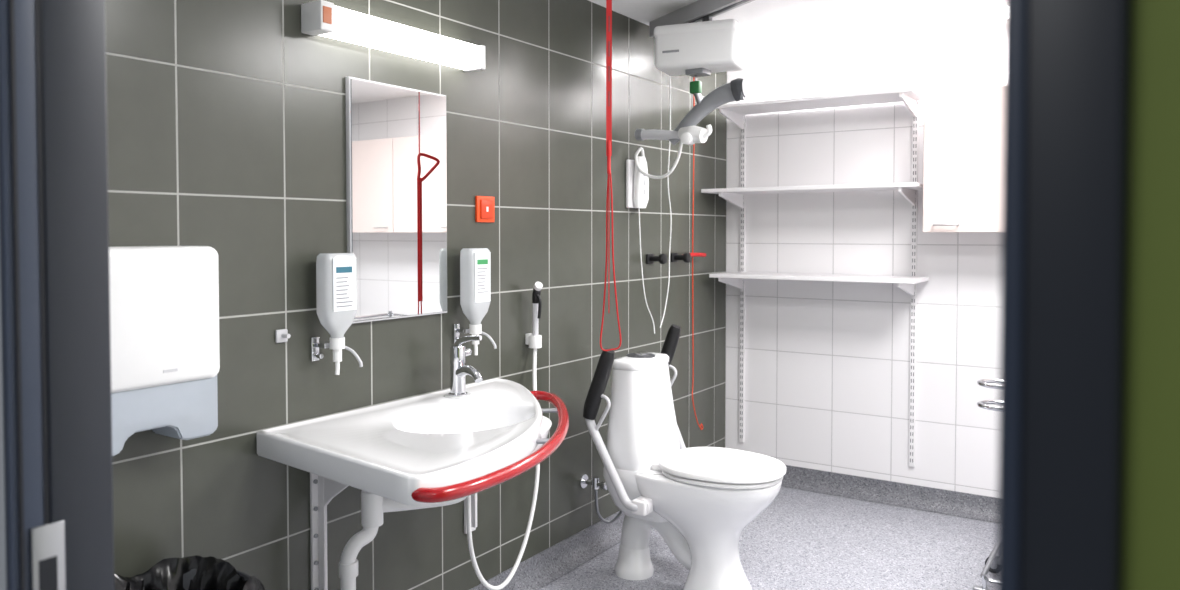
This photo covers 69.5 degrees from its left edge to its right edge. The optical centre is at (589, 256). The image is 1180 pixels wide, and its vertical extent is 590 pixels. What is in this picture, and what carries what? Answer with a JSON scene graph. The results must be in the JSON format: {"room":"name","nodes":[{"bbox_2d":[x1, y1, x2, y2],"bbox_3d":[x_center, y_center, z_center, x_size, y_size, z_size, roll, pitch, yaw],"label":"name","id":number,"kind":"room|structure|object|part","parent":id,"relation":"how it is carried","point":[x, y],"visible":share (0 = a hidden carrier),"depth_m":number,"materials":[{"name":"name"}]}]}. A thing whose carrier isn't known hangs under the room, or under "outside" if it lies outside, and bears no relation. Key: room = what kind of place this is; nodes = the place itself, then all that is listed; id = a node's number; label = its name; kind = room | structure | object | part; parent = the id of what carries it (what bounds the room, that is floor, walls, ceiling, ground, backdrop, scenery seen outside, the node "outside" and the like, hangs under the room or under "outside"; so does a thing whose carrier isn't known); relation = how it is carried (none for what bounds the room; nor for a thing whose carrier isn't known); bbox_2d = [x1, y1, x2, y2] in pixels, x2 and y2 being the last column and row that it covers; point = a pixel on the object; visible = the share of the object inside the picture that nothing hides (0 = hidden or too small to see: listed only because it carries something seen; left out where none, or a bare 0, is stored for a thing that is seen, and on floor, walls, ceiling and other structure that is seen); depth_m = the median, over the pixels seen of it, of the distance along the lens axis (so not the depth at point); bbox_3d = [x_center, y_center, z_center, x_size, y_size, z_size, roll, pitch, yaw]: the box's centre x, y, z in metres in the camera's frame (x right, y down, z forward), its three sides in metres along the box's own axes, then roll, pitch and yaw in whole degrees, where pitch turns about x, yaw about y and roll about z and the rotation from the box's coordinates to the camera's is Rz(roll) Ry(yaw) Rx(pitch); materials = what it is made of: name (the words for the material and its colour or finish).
{"room":"accessible hospital bathroom","nodes":[
{"label":"accessible hospital bathroom","id":0,"kind":"room"},
{"bbox_2d":[0,289,5,589],"bbox_3d":[-0.963,0.152,1.167,0.935,2.250,0.094,1,2,33],"label":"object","id":1,"kind":"object","parent":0,"point":[2,496],"visible":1,"depth_m":0.88,"materials":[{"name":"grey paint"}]},
{"bbox_2d":[0,0,113,589],"bbox_3d":[-0.567,0.235,0.909,0.023,2.100,0.103,1,2,33],"label":"door frame","id":2,"kind":"structure","parent":1,"relation":"attached to","point":[73,32],"depth_m":0.90,"materials":[{"name":"paint"}]},
{"bbox_2d":[9,0,24,589],"bbox_3d":[-0.586,0.236,0.872,0.012,2.100,0.004,1,2,33],"label":"seal","id":3,"kind":"object","parent":2,"relation":"attached to","point":[11,2],"visible":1,"depth_m":0.86,"materials":[{"name":"black rubber"}]},
{"bbox_2d":[35,0,49,524],"bbox_3d":[-0.577,0.235,0.897,0.021,2.100,0.006,1,2,33],"label":"seal","id":4,"kind":"object","parent":2,"relation":"attached to","point":[37,2],"visible":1,"depth_m":0.88,"materials":[{"name":"black rubber"}]},
{"bbox_2d":[30,521,65,589],"bbox_3d":[-0.569,0.433,0.896,0.006,0.305,0.032,1,2,33],"label":"strike plate","id":5,"kind":"object","parent":2,"relation":"attached to","point":[46,541],"visible":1,"depth_m":0.89,"materials":[{"name":"silver metal"}]},
{"bbox_2d":[39,556,57,589],"bbox_3d":[-0.567,0.350,0.891,0.001,0.070,0.018,1,2,33],"label":"hole","id":6,"kind":"object","parent":5,"relation":"attached to","point":[48,569],"depth_m":0.89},
{"bbox_2d":[105,0,726,589],"bbox_3d":[-0.374,0.101,3.024,0.120,2.250,3.858,1,2,33],"label":"wall","id":7,"kind":"structure","parent":0,"point":[226,120],"depth_m":2.61,"materials":[{"name":"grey tile"}]},
{"bbox_2d":[109,246,219,455],"bbox_3d":[-0.991,0.196,1.864,0.126,0.435,0.327,1,2,33],"label":"paper towel dispenser","id":8,"kind":"object","parent":7,"relation":"attached to","point":[164,300],"visible":0.52,"depth_m":1.85,"materials":[{"name":"white plastic"}]},
{"bbox_2d":[111,375,217,455],"bbox_3d":[-0.996,0.340,1.871,0.115,0.145,0.317,1,2,33],"label":"tray","id":9,"kind":"object","parent":8,"relation":"on","point":[184,407],"depth_m":1.86,"materials":[{"name":"white plastic"}]},
{"bbox_2d":[275,329,290,342],"bbox_3d":[-0.804,0.209,2.237,0.030,0.034,0.035,1,2,33],"label":"towel hook","id":10,"kind":"object","parent":7,"relation":"attached to","point":[282,335],"visible":1,"depth_m":2.23,"materials":[{"name":"grey plastic"}]},
{"bbox_2d":[310,473,348,589],"bbox_3d":[-0.654,0.727,2.288,0.240,0.438,0.050,1,2,33],"label":"bracket","id":11,"kind":"object","parent":7,"relation":"attached to","point":[323,490],"visible":0.43,"depth_m":2.33,"materials":[{"name":"white metal"}]},
{"bbox_3d":[-0.750,0.727,2.350,0.012,0.435,0.050,1,2,33],"label":"wall plate","id":12,"kind":"part","parent":11,"relation":"part of","materials":[{"name":"white paint"}]},
{"bbox_3d":[-0.650,0.610,2.281,0.230,0.200,0.010,1,2,33],"label":"arm","id":13,"kind":"part","parent":11,"relation":"part of","materials":[{"name":"white paint"}]},
{"bbox_2d":[257,378,551,505],"bbox_3d":[-0.339,0.529,2.379,0.655,0.175,1.042,1,2,33],"label":"washbasin","id":14,"kind":"object","parent":11,"relation":"on","point":[395,449],"visible":0.92,"depth_m":2.13,"materials":[{"name":"ceramic"}]},
{"bbox_2d":[339,490,466,589],"bbox_3d":[-0.503,0.924,2.341,0.368,0.641,0.079,-1,2,-27],"label":"drain pipe","id":15,"kind":"object","parent":14,"relation":"attached to","point":[373,506],"visible":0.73,"depth_m":2.27,"materials":[{"name":"white plastic"}]},
{"bbox_2d":[448,335,482,395],"bbox_3d":[-0.386,0.337,2.627,0.080,0.200,0.195,-1,2,-21],"label":"faucet","id":16,"kind":"object","parent":14,"relation":"on","point":[459,370],"visible":1,"depth_m":2.65,"materials":[{"name":"silver metal"}]},
{"bbox_3d":[-0.376,0.264,2.635,0.019,0.054,0.137,-2,2,-45],"label":"lever","id":17,"kind":"part","parent":16,"relation":"part of","materials":[{"name":"silver metal"}]},
{"bbox_3d":[-0.395,0.304,2.707,0.024,0.024,0.035,1,2,33],"label":"knob","id":18,"kind":"part","parent":16,"relation":"part of","materials":[{"name":"silver metal"}]},
{"bbox_3d":[-0.372,0.359,2.615,0.034,0.052,0.163,-1,2,-35],"label":"spout","id":19,"kind":"part","parent":16,"relation":"part of","materials":[{"name":"silver metal"}]},
{"bbox_2d":[411,391,568,502],"bbox_3d":[-0.195,0.484,2.305,0.260,0.039,1.123,0,2,8],"label":"grab rail","id":20,"kind":"object","parent":14,"relation":"attached to","point":[476,485],"visible":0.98,"depth_m":1.93,"materials":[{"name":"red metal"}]},
{"bbox_2d":[310,253,362,374],"bbox_3d":[-0.692,0.156,2.320,0.124,0.331,0.108,1,2,33],"label":"soap dispenser","id":21,"kind":"object","parent":7,"relation":"attached to","point":[336,273],"visible":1,"depth_m":2.29,"materials":[{"name":"white plastic"}]},
{"bbox_3d":[-0.754,0.253,2.331,0.010,0.065,0.025,1,2,33],"label":"wall plate","id":22,"kind":"part","parent":21,"relation":"part of","materials":[{"name":"silver metal"}]},
{"bbox_3d":[-0.740,0.270,2.322,0.025,0.014,0.014,1,2,33],"label":"clamp knob","id":23,"kind":"part","parent":21,"relation":"part of","materials":[{"name":"silver metal"}]},
{"bbox_3d":[-0.728,0.241,2.335,0.050,0.013,0.042,1,2,33],"label":"holder arm","id":24,"kind":"part","parent":21,"relation":"part of","materials":[{"name":"silver metal"}]},
{"bbox_2d":[316,253,356,337],"bbox_3d":[-0.689,0.110,2.317,0.064,0.240,0.108,1,2,33],"label":"bottle","id":25,"kind":"object","parent":21,"relation":"on","point":[336,273],"depth_m":2.28,"materials":[{"name":"white plastic"}]},
{"bbox_3d":[-0.666,0.268,2.335,0.098,0.066,0.013,1,2,20],"label":"elbow lever","id":26,"kind":"part","parent":21,"relation":"part of","materials":[{"name":"grey plastic"}]},
{"bbox_2d":[301,0,485,71],"bbox_3d":[-0.558,-0.646,2.536,0.086,0.078,0.665,1,2,33],"label":"light","id":27,"kind":"object","parent":7,"relation":"attached to","point":[319,17],"visible":1,"depth_m":2.44,"materials":[{"name":"white plastic"}]},
{"bbox_3d":[-0.695,-0.640,2.251,0.004,0.043,0.028,1,2,33],"label":"socket plate","id":28,"kind":"part","parent":27,"relation":"part of","materials":[{"name":"orange plastic"}]},
{"bbox_2d":[345,77,446,322],"bbox_3d":[-0.576,-0.164,2.582,0.020,0.700,0.398,1,2,33],"label":"wall mirror","id":29,"kind":"object","parent":7,"relation":"attached to","point":[396,153],"visible":0.84,"depth_m":2.56,"materials":[{"name":"grey mirror"}]},
{"bbox_2d":[464,493,476,533],"bbox_3d":[-0.353,0.712,2.837,0.140,0.438,0.050,1,2,33],"label":"bracket","id":30,"kind":"object","parent":7,"relation":"attached to","point":[474,496],"visible":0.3,"depth_m":2.86,"materials":[{"name":"white metal"}]},
{"bbox_2d":[453,248,496,354],"bbox_3d":[-0.379,0.148,2.796,0.124,0.351,0.104,1,2,33],"label":"soap dispenser","id":31,"kind":"object","parent":7,"relation":"attached to","point":[475,269],"visible":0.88,"depth_m":2.76,"materials":[{"name":"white plastic"}]},
{"bbox_3d":[-0.442,0.254,2.808,0.010,0.065,0.025,1,2,33],"label":"wall plate","id":32,"kind":"part","parent":31,"relation":"part of","materials":[{"name":"silver metal"}]},
{"bbox_3d":[-0.415,0.243,2.812,0.050,0.013,0.042,1,2,33],"label":"holder arm","id":33,"kind":"part","parent":31,"relation":"part of","materials":[{"name":"silver metal"}]},
{"bbox_2d":[460,248,489,324],"bbox_3d":[-0.376,0.102,2.793,0.064,0.260,0.104,1,2,33],"label":"bottle","id":34,"kind":"object","parent":31,"relation":"on","point":[474,262],"depth_m":2.76,"materials":[{"name":"white plastic"}]},
{"bbox_3d":[-0.353,0.270,2.812,0.098,0.066,0.013,1,2,20],"label":"elbow lever","id":35,"kind":"part","parent":31,"relation":"part of","materials":[{"name":"grey plastic"}]},
{"bbox_2d":[475,196,494,221],"bbox_3d":[-0.357,-0.163,2.918,0.017,0.089,0.092,1,2,33],"label":"button","id":36,"kind":"object","parent":7,"relation":"attached to","point":[484,205],"visible":1,"depth_m":2.90,"materials":[{"name":"orange plastic"}]},
{"bbox_2d":[466,282,542,589],"bbox_3d":[-0.268,0.590,2.890,0.120,0.988,0.547,1,2,21],"label":"shower","id":37,"kind":"object","parent":7,"relation":"attached to","point":[533,339],"visible":0.77,"depth_m":2.95,"materials":[{"name":"white plastic"}]},
{"bbox_2d":[529,335,541,347],"bbox_3d":[-0.201,0.310,3.121,0.047,0.045,0.048,1,2,33],"label":"bracket","id":38,"kind":"object","parent":37,"relation":"on","point":[535,341],"depth_m":3.10,"materials":[{"name":"white plastic"}]},
{"bbox_3d":[-0.200,0.233,3.116,0.028,0.141,0.027,1,2,33],"label":"handle","id":39,"kind":"part","parent":37,"relation":"part of","materials":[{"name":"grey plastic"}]},
{"bbox_3d":[-0.187,0.177,3.095,0.028,0.094,0.013,1,2,40],"label":"lever","id":40,"kind":"part","parent":37,"relation":"part of","materials":[{"name":"black plastic"}]},
{"bbox_2d":[469,510,624,589],"bbox_3d":[-0.272,1.175,3.047,0.060,0.099,3.758,1,2,33],"label":"baseboard","id":41,"kind":"structure","parent":7,"relation":"attached to","point":[543,568],"depth_m":3.31,"materials":[{"name":"plastic"}]},
{"bbox_2d":[580,474,622,522],"bbox_3d":[0.067,0.931,3.446,0.198,0.319,0.110,1,2,25],"label":"shutoff valve","id":42,"kind":"object","parent":7,"relation":"attached to","point":[584,480],"visible":0.7,"depth_m":3.44,"materials":[{"name":"silver metal"}]},
{"bbox_3d":[0.059,0.915,3.410,0.025,0.036,0.036,1,2,33],"label":"knob","id":43,"kind":"part","parent":42,"relation":"part of","materials":[{"name":"silver metal"}]},
{"bbox_2d":[626,140,682,208],"bbox_3d":[0.308,-0.354,3.690,0.276,0.281,0.140,1,2,33],"label":"remote control","id":44,"kind":"object","parent":7,"relation":"attached to","point":[637,180],"visible":0.98,"depth_m":3.71,"materials":[{"name":"white paint"}]},
{"bbox_2d":[639,208,654,333],"bbox_3d":[0.250,0.065,3.771,0.101,0.561,0.014,-1,2,-39],"label":"hanging cable","id":45,"kind":"object","parent":44,"relation":"hanging from","point":[639,208],"visible":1,"depth_m":3.75,"materials":[{"name":"white plastic"}]},
{"bbox_2d":[646,253,705,263],"bbox_3d":[0.429,0.004,4.057,0.085,0.048,0.510,1,2,33],"label":"coat hook","id":46,"kind":"object","parent":7,"relation":"attached to","point":[686,257],"visible":1,"depth_m":4.03,"materials":[{"name":"black rubber"}]},
{"bbox_3d":[0.275,0.009,3.889,0.012,0.045,0.060,1,2,33],"label":"plate","id":47,"kind":"part","parent":46,"relation":"part of","materials":[{"name":"black rubber"}]},
{"bbox_3d":[0.330,0.009,3.853,0.025,0.048,0.048,1,2,33],"label":"knob","id":48,"kind":"part","parent":46,"relation":"part of","materials":[{"name":"black rubber"}]},
{"bbox_3d":[0.406,0.003,4.090,0.012,0.045,0.060,1,2,33],"label":"plate","id":49,"kind":"part","parent":46,"relation":"part of","materials":[{"name":"black plastic"}]},
{"bbox_3d":[0.462,0.004,4.053,0.025,0.048,0.048,1,2,33],"label":"knob","id":50,"kind":"part","parent":46,"relation":"part of","materials":[{"name":"black rubber"}]},
{"bbox_3d":[0.509,-0.007,4.166,0.020,0.026,0.241,1,2,33],"label":"red rod","id":51,"kind":"part","parent":46,"relation":"part of","materials":[{"name":"red plastic"}]},
{"bbox_2d":[539,486,996,589],"bbox_3d":[0.429,1.321,1.412,3.270,0.100,5.968,1,2,33],"label":"floor","id":52,"kind":"structure","parent":0,"point":[803,540],"depth_m":3.49,"materials":[{"name":"plastic"}]},
{"bbox_2d":[114,555,264,589],"bbox_3d":[-0.875,0.968,1.811,0.356,0.584,0.352,1,2,33],"label":"trash bin","id":53,"kind":"object","parent":52,"relation":"on","point":[196,572],"visible":0.95,"depth_m":1.93,"materials":[{"name":"black plastic"}]},
{"bbox_2d":[583,324,785,589],"bbox_3d":[0.407,0.755,3.177,0.685,0.932,0.576,1,2,33],"label":"toilet","id":54,"kind":"object","parent":52,"relation":"on","point":[701,501],"visible":1,"depth_m":3.08,"materials":[{"name":"ceramic"}]},
{"bbox_2d":[603,466,667,521],"bbox_3d":[0.228,0.872,3.238,0.285,0.195,0.336,1,2,33],"label":"bracket","id":55,"kind":"object","parent":54,"relation":"attached to","point":[639,482],"depth_m":3.09,"materials":[{"name":"plastic"}]},
{"bbox_3d":[0.195,0.397,3.246,0.141,0.039,0.280,1,2,33],"label":"cistern lid","id":56,"kind":"part","parent":54,"relation":"part of","materials":[{"name":"ceramic"}]},
{"bbox_3d":[0.479,0.773,3.070,0.427,0.017,0.376,1,2,33],"label":"seat","id":57,"kind":"part","parent":54,"relation":"part of","materials":[{"name":"white plastic"}]},
{"bbox_3d":[0.479,0.745,3.069,0.447,0.034,0.388,1,2,33],"label":"lid","id":58,"kind":"part","parent":54,"relation":"part of","materials":[{"name":"white plastic"}]},
{"bbox_2d":[973,379,998,589],"bbox_3d":[1.666,0.807,2.980,0.564,0.840,0.495,1,2,33],"label":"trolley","id":59,"kind":"object","parent":52,"relation":"on","point":[991,561],"visible":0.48,"depth_m":2.97,"materials":[{"name":"silver metal"}]},
{"bbox_3d":[1.372,1.133,2.961,0.016,0.050,0.016,1,2,33],"label":"caster stem","id":60,"kind":"part","parent":59,"relation":"part of","materials":[{"name":"silver metal"}]},
{"bbox_3d":[1.400,0.438,2.941,0.114,0.015,0.146,1,2,33],"label":"push handle","id":61,"kind":"part","parent":59,"relation":"part of","materials":[{"name":"silver metal"}]},
{"bbox_3d":[1.400,0.513,2.943,0.114,0.015,0.146,1,2,33],"label":"push handle","id":62,"kind":"part","parent":59,"relation":"part of","materials":[{"name":"silver metal"}]},
{"bbox_2d":[588,0,1004,55],"bbox_3d":[0.975,-1.051,2.177,3.270,0.100,3.978,1,2,33],"label":"ceiling","id":63,"kind":"structure","parent":0,"point":[761,19],"depth_m":3.66,"materials":[{"name":"paint"}]},
{"bbox_2d":[600,0,620,350],"bbox_3d":[0.057,-0.355,2.782,0.065,1.326,0.098,-1,2,-24],"label":"pull cord","id":64,"kind":"object","parent":63,"relation":"hanging from","point":[608,2],"visible":1,"depth_m":2.76,"materials":[{"name":"red fabric"}]},
{"bbox_3d":[0.062,-0.325,2.794,0.012,0.114,0.089,0,2,1],"label":"pull handle","id":65,"kind":"part","parent":64,"relation":"part of","materials":[{"name":"red plastic"}]},
{"bbox_3d":[0.067,0.009,2.769,0.071,0.598,0.005,0,2,0],"label":"loop cord","id":66,"kind":"part","parent":64,"relation":"part of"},
{"bbox_2d":[660,75,671,327],"bbox_3d":[0.346,-0.363,3.905,0.011,1.372,0.126,1,2,29],"label":"hanging cable","id":67,"kind":"object","parent":63,"relation":"hanging from","point":[669,75],"visible":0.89,"depth_m":3.94,"materials":[{"name":"white plastic"}]},
{"bbox_2d":[635,0,754,144],"bbox_3d":[0.597,-0.740,3.187,1.231,0.579,0.767,1,2,33],"label":"lift","id":68,"kind":"object","parent":63,"relation":"hanging from","point":[688,42],"depth_m":3.44,"materials":[{"name":"white plastic"}]},
{"bbox_2d":[692,77,702,429],"bbox_3d":[0.520,-0.097,4.205,0.053,1.922,0.093,1,2,33],"label":"cord","id":69,"kind":"object","parent":63,"relation":"hanging from","point":[693,77],"visible":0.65,"depth_m":4.20,"materials":[{"name":"red fabric"}]},
{"bbox_2d":[766,7,1003,47],"bbox_3d":[1.424,-1.033,3.799,1.300,0.026,0.120,1,2,33],"label":"ceiling lamp","id":70,"kind":"object","parent":63,"relation":"attached to","point":[992,14],"depth_m":3.81,"materials":[{"name":"white plastic"}]},
{"bbox_2d":[725,24,1003,497],"bbox_3d":[2.034,0.078,3.822,3.270,2.250,0.120,1,2,33],"label":"wall","id":71,"kind":"structure","parent":0,"point":[827,363],"depth_m":4.21,"materials":[{"name":"white tile"}]},
{"bbox_2d":[701,87,928,466],"bbox_3d":[1.089,0.113,4.183,1.049,1.780,0.315,1,2,33],"label":"wall shelf","id":72,"kind":"object","parent":71,"relation":"attached to","point":[736,113],"visible":0.98,"depth_m":4.08,"materials":[{"name":"white metal"}]},
{"bbox_2d":[781,465,997,522],"bbox_3d":[1.993,1.155,3.771,3.050,0.099,0.060,1,2,33],"label":"baseboard","id":73,"kind":"structure","parent":71,"relation":"attached to","point":[961,504],"depth_m":4.12,"materials":[{"name":"stone"}]},
{"bbox_2d":[923,85,1002,231],"bbox_3d":[2.299,-0.407,3.373,1.810,0.619,0.318,1,2,33],"label":"upper cabinet","id":74,"kind":"object","parent":71,"relation":"attached to","point":[962,159],"visible":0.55,"depth_m":3.67,"materials":[{"name":"laminate"}]},
{"bbox_3d":[1.547,-0.138,3.702,0.106,0.006,0.030,1,2,33],"label":"handle","id":75,"kind":"part","parent":74,"relation":"part of","materials":[{"name":"metal"}]},
{"bbox_2d":[1122,0,1179,589],"bbox_3d":[0.718,0.183,0.067,1.146,2.250,0.088,1,2,33],"label":"wall","id":76,"kind":"structure","parent":0,"point":[1151,503],"depth_m":0.34,"materials":[{"name":"green paint"}]},
{"bbox_2d":[997,0,1131,589],"bbox_3d":[0.216,0.249,0.390,0.043,2.100,0.110,1,2,33],"label":"door frame","id":77,"kind":"structure","parent":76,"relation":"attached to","point":[1079,51],"depth_m":0.34,"materials":[{"name":"paint"}]},
{"bbox_2d":[998,0,1027,589],"bbox_3d":[0.173,0.250,0.355,0.008,2.100,0.011,1,2,33],"label":"trim","id":78,"kind":"structure","parent":77,"relation":"attached to","point":[1016,11],"depth_m":0.34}
]}

